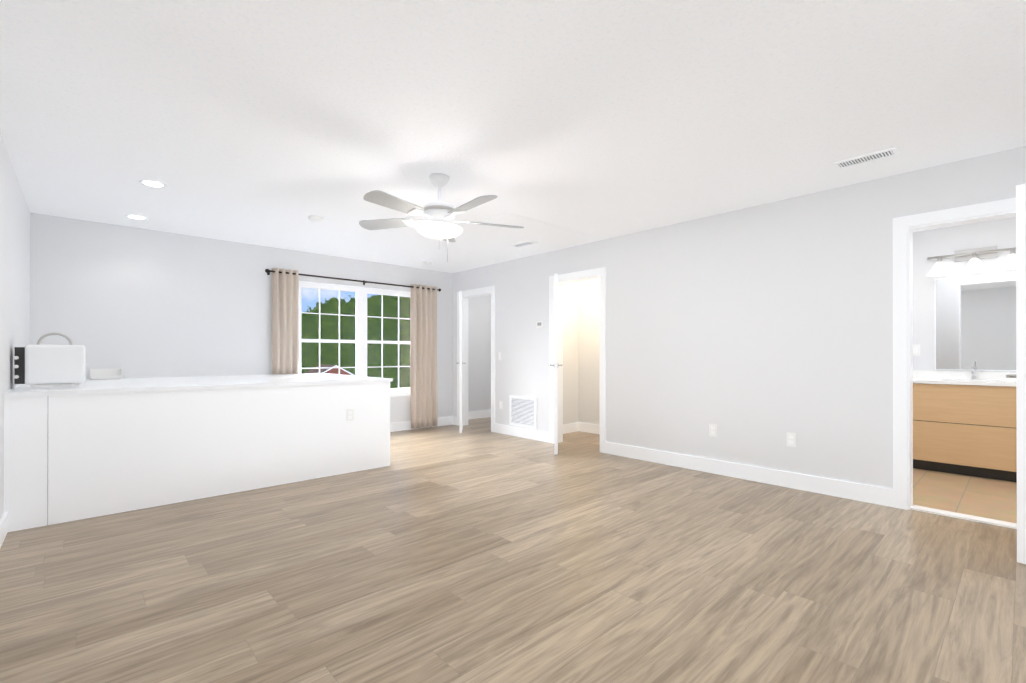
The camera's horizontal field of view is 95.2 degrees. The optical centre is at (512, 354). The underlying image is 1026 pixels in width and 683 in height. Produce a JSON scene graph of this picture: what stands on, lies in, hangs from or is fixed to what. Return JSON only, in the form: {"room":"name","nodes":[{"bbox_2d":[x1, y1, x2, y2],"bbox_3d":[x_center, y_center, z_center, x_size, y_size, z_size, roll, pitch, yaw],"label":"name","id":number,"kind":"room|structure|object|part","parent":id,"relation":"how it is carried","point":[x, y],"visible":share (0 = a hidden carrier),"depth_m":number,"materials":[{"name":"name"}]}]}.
{"room":"empty living room","nodes":[
{"label":"empty living room","id":0,"kind":"room"},
{"bbox_2d":[0,133,29,518],"bbox_3d":[-1.976,-0.101,1.509,0.140,2.440,7.841,0,0,-43],"label":"wall","id":1,"kind":"structure","parent":0,"point":[14,270],"depth_m":3.19,"materials":[{"name":"white paint"}]},
{"bbox_2d":[0,512,6,547],"bbox_3d":[-1.279,1.053,0.860,0.014,0.130,5.645,0,0,-43],"label":"baseboard","id":2,"kind":"structure","parent":1,"relation":"attached to","point":[3,521],"depth_m":2.80,"materials":[{"name":"white wood"}]},
{"bbox_2d":[30,212,452,422],"bbox_3d":[-2.774,-0.091,6.002,4.758,2.440,0.140,0,0,-43],"label":"wall","id":3,"kind":"structure","parent":0,"point":[132,302],"depth_m":5.08,"materials":[{"name":"white paint"}]},
{"bbox_2d":[265,268,440,428],"bbox_3d":[-2.062,0.033,6.473,2.508,2.155,0.127,0,0,-43],"label":"curtains","id":4,"kind":"object","parent":3,"relation":"attached to","point":[423,342],"visible":1,"depth_m":6.97,"materials":[{"name":"beige fabric"}]},
{"bbox_2d":[298,281,410,393],"bbox_3d":[-2.134,-0.174,6.596,1.780,1.530,0.060,0,0,-43],"label":"window","id":5,"kind":"structure","parent":3,"relation":"in","point":[361,341],"depth_m":6.55,"materials":[{"name":"white"}]},
{"bbox_2d":[390,393,409,396],"bbox_3d":[-1.963,0.606,6.663,1.515,0.030,0.070,0,0,-43],"label":"window sill","id":6,"kind":"structure","parent":3,"relation":"attached to","point":[396,395],"depth_m":6.88,"materials":[{"name":"white wood"}]},
{"bbox_2d":[390,416,455,431],"bbox_3d":[-1.741,1.066,6.842,2.094,0.130,0.015,0,0,-43],"label":"baseboard","id":7,"kind":"structure","parent":3,"relation":"attached to","point":[406,425],"depth_m":7.01,"materials":[{"name":"white wood"}]},
{"bbox_2d":[468,295,490,411],"bbox_3d":[-0.556,-0.085,8.415,1.494,2.440,0.100,0,0,-43],"label":"wall","id":8,"kind":"structure","parent":0,"point":[479,353],"depth_m":8.31,"materials":[{"name":"white paint"}]},
{"bbox_2d":[456,410,490,421],"bbox_3d":[-0.554,1.070,8.337,1.394,0.130,0.014,0,0,-43],"label":"baseboard","id":9,"kind":"structure","parent":8,"relation":"attached to","point":[483,413],"depth_m":8.29,"materials":[{"name":"white wood"}]},
{"bbox_2d":[0,417,1025,682],"bbox_3d":[0.589,1.175,4.238,7.650,0.100,8.400,0,0,-43],"label":"floor","id":10,"kind":"structure","parent":0,"point":[476,551],"depth_m":2.30,"materials":[{"name":"brown wood"}]},
{"bbox_2d":[4,373,392,531],"bbox_3d":[-2.848,0.686,4.536,2.670,0.880,1.919,0,0,-43],"label":"base cabinet","id":11,"kind":"object","parent":10,"relation":"on","point":[110,453],"depth_m":3.56,"materials":[{"name":"white wood"}]},
{"bbox_2d":[14,332,88,388],"bbox_3d":[-3.311,0.043,3.374,0.379,0.400,0.206,0,0,-43],"label":"toaster","id":12,"kind":"object","parent":11,"relation":"on","point":[37,365],"visible":1,"depth_m":3.30,"materials":[{"name":"white painted metal"},{"name":"dark plastic"},{"name":"satin nickel"}]},
{"bbox_2d":[90,369,122,379],"bbox_3d":[-4.003,0.196,4.609,0.240,0.100,0.190,0,0,-43],"label":"tray","id":13,"kind":"object","parent":11,"relation":"on","point":[100,374],"visible":0.98,"depth_m":4.63,"materials":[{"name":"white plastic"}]},
{"bbox_3d":[-2.848,0.261,4.537,2.670,0.030,1.919,0,0,-43],"label":"half wall platform cap","id":14,"kind":"part","parent":11,"relation":"part of","materials":[{"name":"white stone"}]},
{"bbox_2d":[346,409,353,421],"bbox_3d":[-1.546,0.579,4.446,0.072,0.116,0.009,0,0,-43],"label":"outlet","id":15,"kind":"object","parent":11,"relation":"attached to","point":[349,414],"visible":1,"depth_m":4.44,"materials":[{"name":"white plastic"}]},
{"bbox_2d":[0,0,1025,272],"bbox_3d":[0.589,-1.365,4.244,7.650,0.100,8.400,0,0,-43],"label":"ceiling","id":16,"kind":"structure","parent":0,"point":[268,122],"depth_m":2.51,"materials":[{"name":"paint"}]},
{"bbox_2d":[125,214,147,219],"bbox_3d":[-3.606,-1.310,4.487,0.170,0.007,0.170,0,0,-43],"label":"recessed light","id":17,"kind":"object","parent":16,"relation":"in","point":[138,217],"visible":1,"depth_m":4.49,"materials":[{"name":"white plastic"}]},
{"bbox_2d":[139,180,166,187],"bbox_3d":[-2.777,-1.312,3.611,0.170,0.007,0.170,0,0,-43],"label":"recessed light","id":18,"kind":"object","parent":16,"relation":"in","point":[153,183],"visible":1,"depth_m":3.60,"materials":[{"name":"white plastic"}]},
{"bbox_2d":[308,215,322,221],"bbox_3d":[-1.893,-1.296,4.495,0.136,0.036,0.136,0,0,-43],"label":"smoke detector","id":19,"kind":"object","parent":16,"relation":"attached to","point":[314,218],"visible":1,"depth_m":4.45,"materials":[{"name":"white plastic"}]},
{"bbox_2d":[422,261,431,264],"bbox_3d":[-1.224,-1.291,6.658,0.136,0.036,0.136,0,0,-43],"label":"smoke detector","id":20,"kind":"object","parent":16,"relation":"attached to","point":[426,263],"visible":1,"depth_m":6.61,"materials":[{"name":"white plastic"}]},
{"bbox_2d":[359,173,523,261],"bbox_3d":[-0.525,-1.000,3.435,1.272,0.632,1.241,0,0,-43],"label":"fan","id":21,"kind":"object","parent":16,"relation":"hanging from","point":[439,215],"visible":1,"depth_m":3.38,"materials":[{"name":"white metal"}]},
{"bbox_3d":[-0.545,-0.907,3.474,0.347,0.087,0.347,0,0,-43],"label":"lamp shade","id":22,"kind":"part","parent":21,"relation":"part of","materials":[{"name":"white glass"}]},
{"bbox_2d":[509,240,537,247],"bbox_3d":[0.119,-1.307,5.577,0.150,0.008,0.340,0,0,-43],"label":"ceiling vent","id":23,"kind":"object","parent":16,"relation":"in","point":[522,244],"visible":1,"depth_m":5.57,"materials":[{"name":"white metal"}]},
{"bbox_2d":[476,213,590,243],"bbox_3d":[0.241,-1.311,4.956,1.200,0.004,0.520,0,0,-43],"label":"ceiling hatch","id":24,"kind":"object","parent":16,"relation":"attached to","point":[542,231],"visible":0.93,"depth_m":4.92,"materials":[{"name":"paint"}]},
{"bbox_2d":[832,147,899,169],"bbox_3d":[2.371,-1.313,3.151,0.150,0.008,0.340,0,0,-43],"label":"ceiling vent","id":25,"kind":"object","parent":16,"relation":"in","point":[870,157],"visible":1,"depth_m":3.14,"materials":[{"name":"white metal"}]},
{"bbox_2d":[563,282,578,423],"bbox_3d":[0.864,-0.089,6.868,1.494,2.440,0.100,0,0,-43],"label":"wall","id":26,"kind":"structure","parent":0,"point":[570,352],"depth_m":6.78,"materials":[{"name":"white paint"}]},
{"bbox_2d":[563,422,579,433],"bbox_3d":[0.648,1.066,6.588,0.803,0.130,0.014,0,0,-43],"label":"baseboard","id":27,"kind":"structure","parent":26,"relation":"attached to","point":[572,427],"depth_m":6.76,"materials":[{"name":"white wood"}]},
{"bbox_2d":[579,279,599,424],"bbox_3d":[1.546,-0.090,6.341,0.100,2.440,1.600,0,0,-43],"label":"wall","id":28,"kind":"structure","parent":0,"point":[589,354],"depth_m":6.75,"materials":[{"name":"white paint"}]},
{"bbox_2d":[580,422,599,433],"bbox_3d":[1.470,1.065,6.336,0.014,0.130,1.500,0,0,-43],"label":"baseboard","id":29,"kind":"structure","parent":28,"relation":"attached to","point":[584,427],"depth_m":6.72,"materials":[{"name":"white wood"}]},
{"bbox_2d":[453,146,1025,488],"bbox_3d":[1.583,-0.093,4.875,0.140,2.440,7.691,0,0,-43],"label":"wall","id":30,"kind":"structure","parent":0,"point":[755,334],"depth_m":4.15,"materials":[{"name":"white paint"}]},
{"bbox_2d":[456,291,465,432],"bbox_3d":[-0.773,0.115,7.023,0.143,2.017,0.740,0,0,-5],"label":"door leaf","id":31,"kind":"structure","parent":30,"relation":"in","point":[460,363],"depth_m":6.66,"materials":[{"name":"white wood"}]},
{"bbox_2d":[457,286,494,431],"bbox_3d":[-0.522,0.072,7.157,0.156,2.120,0.920,0,0,-43],"label":"door frame","id":32,"kind":"structure","parent":30,"relation":"attached to","point":[478,292],"depth_m":7.41,"materials":[{"name":"white wood"}]},
{"bbox_2d":[498,352,501,359],"bbox_3d":[-0.186,0.031,6.692,0.008,0.116,0.072,0,0,-43],"label":"light switch","id":33,"kind":"object","parent":30,"relation":"attached to","point":[499,355],"visible":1,"depth_m":6.69,"materials":[{"name":"white plastic"}]},
{"bbox_2d":[499,401,502,408],"bbox_3d":[-0.172,0.726,6.676,0.008,0.116,0.072,0,0,-43],"label":"electrical outlet","id":34,"kind":"object","parent":30,"relation":"attached to","point":[500,404],"visible":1,"depth_m":6.67,"materials":[{"name":"white plastic"}]},
{"bbox_2d":[494,423,548,442],"bbox_3d":[0.103,1.065,6.371,0.014,0.130,1.080,0,0,-43],"label":"baseboard","id":35,"kind":"structure","parent":30,"relation":"attached to","point":[532,434],"depth_m":6.33,"materials":[{"name":"white wood"}]},
{"bbox_2d":[509,395,536,428],"bbox_3d":[0.131,0.780,6.343,0.012,0.410,0.520,0,0,-43],"label":"air vent","id":36,"kind":"object","parent":30,"relation":"in","point":[522,411],"visible":1,"depth_m":6.34,"materials":[{"name":"white metal"}]},
{"bbox_2d":[536,321,543,327],"bbox_3d":[0.352,-0.383,6.093,0.027,0.085,0.110,0,0,-43],"label":"thermostat","id":37,"kind":"object","parent":30,"relation":"attached to","point":[539,324],"visible":0.96,"depth_m":6.07,"materials":[{"name":"white plastic"}]},
{"bbox_2d":[550,274,561,453],"bbox_3d":[0.516,0.112,5.572,0.143,2.017,0.690,0,0,6],"label":"door leaf","id":38,"kind":"structure","parent":30,"relation":"in","point":[555,365],"depth_m":5.23,"materials":[{"name":"white wood"}]},
{"bbox_2d":[549,267,605,452],"bbox_3d":[0.813,0.069,5.702,0.156,2.120,0.870,0,0,-43],"label":"door frame","id":39,"kind":"structure","parent":30,"relation":"attached to","point":[590,274],"depth_m":5.91,"materials":[{"name":"white wood"}]},
{"bbox_2d":[709,424,716,436],"bbox_3d":[1.890,0.721,4.427,0.008,0.116,0.072,0,0,-43],"label":"electrical outlet","id":40,"kind":"object","parent":30,"relation":"attached to","point":[713,430],"visible":1,"depth_m":4.42,"materials":[{"name":"white plastic"}]},
{"bbox_2d":[605,442,892,506],"bbox_3d":[1.924,1.061,4.384,0.014,0.130,2.570,0,0,-43],"label":"baseboard","id":41,"kind":"structure","parent":30,"relation":"attached to","point":[854,491],"depth_m":4.08,"materials":[{"name":"white wood"}]},
{"bbox_2d":[787,432,795,446],"bbox_3d":[2.340,0.720,3.936,0.008,0.116,0.072,0,0,-43],"label":"electrical outlet","id":42,"kind":"object","parent":30,"relation":"attached to","point":[791,439],"visible":1,"depth_m":3.93,"materials":[{"name":"white plastic"}]},
{"bbox_2d":[893,198,1015,509],"bbox_3d":[3.155,0.063,3.148,0.156,2.120,0.920,0,0,-43],"label":"door frame","id":43,"kind":"structure","parent":30,"relation":"attached to","point":[904,227],"depth_m":3.39,"materials":[{"name":"white wood"}]},
{"bbox_2d":[910,505,1016,528],"bbox_3d":[3.161,1.117,3.151,0.100,0.012,0.736,0,0,-43],"label":"door threshold sill","id":44,"kind":"structure","parent":30,"relation":"attached to","point":[967,517],"depth_m":3.20,"materials":[{"name":"white"}]},
{"bbox_2d":[1006,184,1025,563],"bbox_3d":[3.029,0.105,2.673,0.740,2.017,0.143,0,0,-29],"label":"door leaf","id":45,"kind":"structure","parent":30,"relation":"in","point":[1020,375],"depth_m":2.49,"materials":[{"name":"white paint"},{"name":"wood"}]},
{"bbox_2d":[912,217,1015,371],"bbox_3d":[4.909,-0.094,4.302,0.100,2.440,2.450,0,0,-43],"label":"wall","id":46,"kind":"structure","parent":0,"point":[1000,233],"depth_m":4.82,"materials":[{"name":"white paint"}]},
{"bbox_2d":[913,344,919,355],"bbox_3d":[4.248,-0.043,4.941,0.008,0.116,0.072,0,0,-43],"label":"bathroom light switch","id":47,"kind":"object","parent":46,"relation":"attached to","point":[916,349],"visible":0.82,"depth_m":4.93,"materials":[{"name":"white plastic"}]},
{"bbox_2d":[913,370,1015,381],"bbox_3d":[4.764,0.211,4.369,0.020,0.080,1.945,0,0,-43],"label":"backsplash","id":48,"kind":"structure","parent":46,"relation":"attached to","point":[916,373],"depth_m":4.67,"materials":[{"name":"white stone"}]},
{"bbox_2d":[926,246,1015,276],"bbox_3d":[4.471,-0.918,4.533,0.233,0.241,0.708,0,0,-43],"label":"sconce","id":49,"kind":"object","parent":46,"relation":"attached to","point":[974,256],"visible":0.9,"depth_m":4.55,"materials":[{"name":"white glass"}]},
{"bbox_2d":[935,272,1015,370],"bbox_3d":[4.869,-0.307,4.259,0.016,0.935,1.540,0,0,-43],"label":"bathroom mirror","id":50,"kind":"object","parent":46,"relation":"attached to","point":[975,318],"visible":1,"depth_m":4.59,"materials":[{"name":"white mirror"}]},
{"bbox_2d":[913,468,1016,522],"bbox_3d":[4.129,1.122,3.584,2.015,0.004,2.250,0,0,-43],"label":"bathroom tile floor","id":51,"kind":"structure","parent":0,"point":[995,499],"depth_m":3.73,"materials":[{"name":"beige tile"}]},
{"bbox_2d":[913,382,1016,481],"bbox_3d":[4.569,0.701,4.189,0.549,0.841,1.945,0,0,-43],"label":"bathroom vanity","id":52,"kind":"object","parent":51,"relation":"on","point":[964,422],"depth_m":4.27,"materials":[{"name":"brown wood"}]},
{"bbox_2d":[913,378,1015,385],"bbox_3d":[4.565,0.262,4.183,0.564,0.036,1.950,0,0,-43],"label":"countertop","id":53,"kind":"structure","parent":52,"relation":"on","point":[932,381],"depth_m":4.37,"materials":[{"name":"white stone"}]},
{"label":"outside","id":54,"kind":"structure","parent":0,"visible":0},
{"bbox_2d":[301,287,409,387],"bbox_3d":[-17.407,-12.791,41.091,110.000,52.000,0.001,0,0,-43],"label":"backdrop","id":55,"kind":"structure","parent":54,"point":[308,301],"depth_m":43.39,"materials":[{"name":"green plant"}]},
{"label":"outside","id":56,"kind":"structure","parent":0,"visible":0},
{"bbox_2d":[302,364,353,375],"bbox_3d":[-15.651,2.646,39.437,3.100,3.520,3.760,0,0,-43],"label":"house","id":57,"kind":"structure","parent":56,"point":[331,370],"depth_m":38.54,"materials":[{"name":"brown brick"}]}
]}

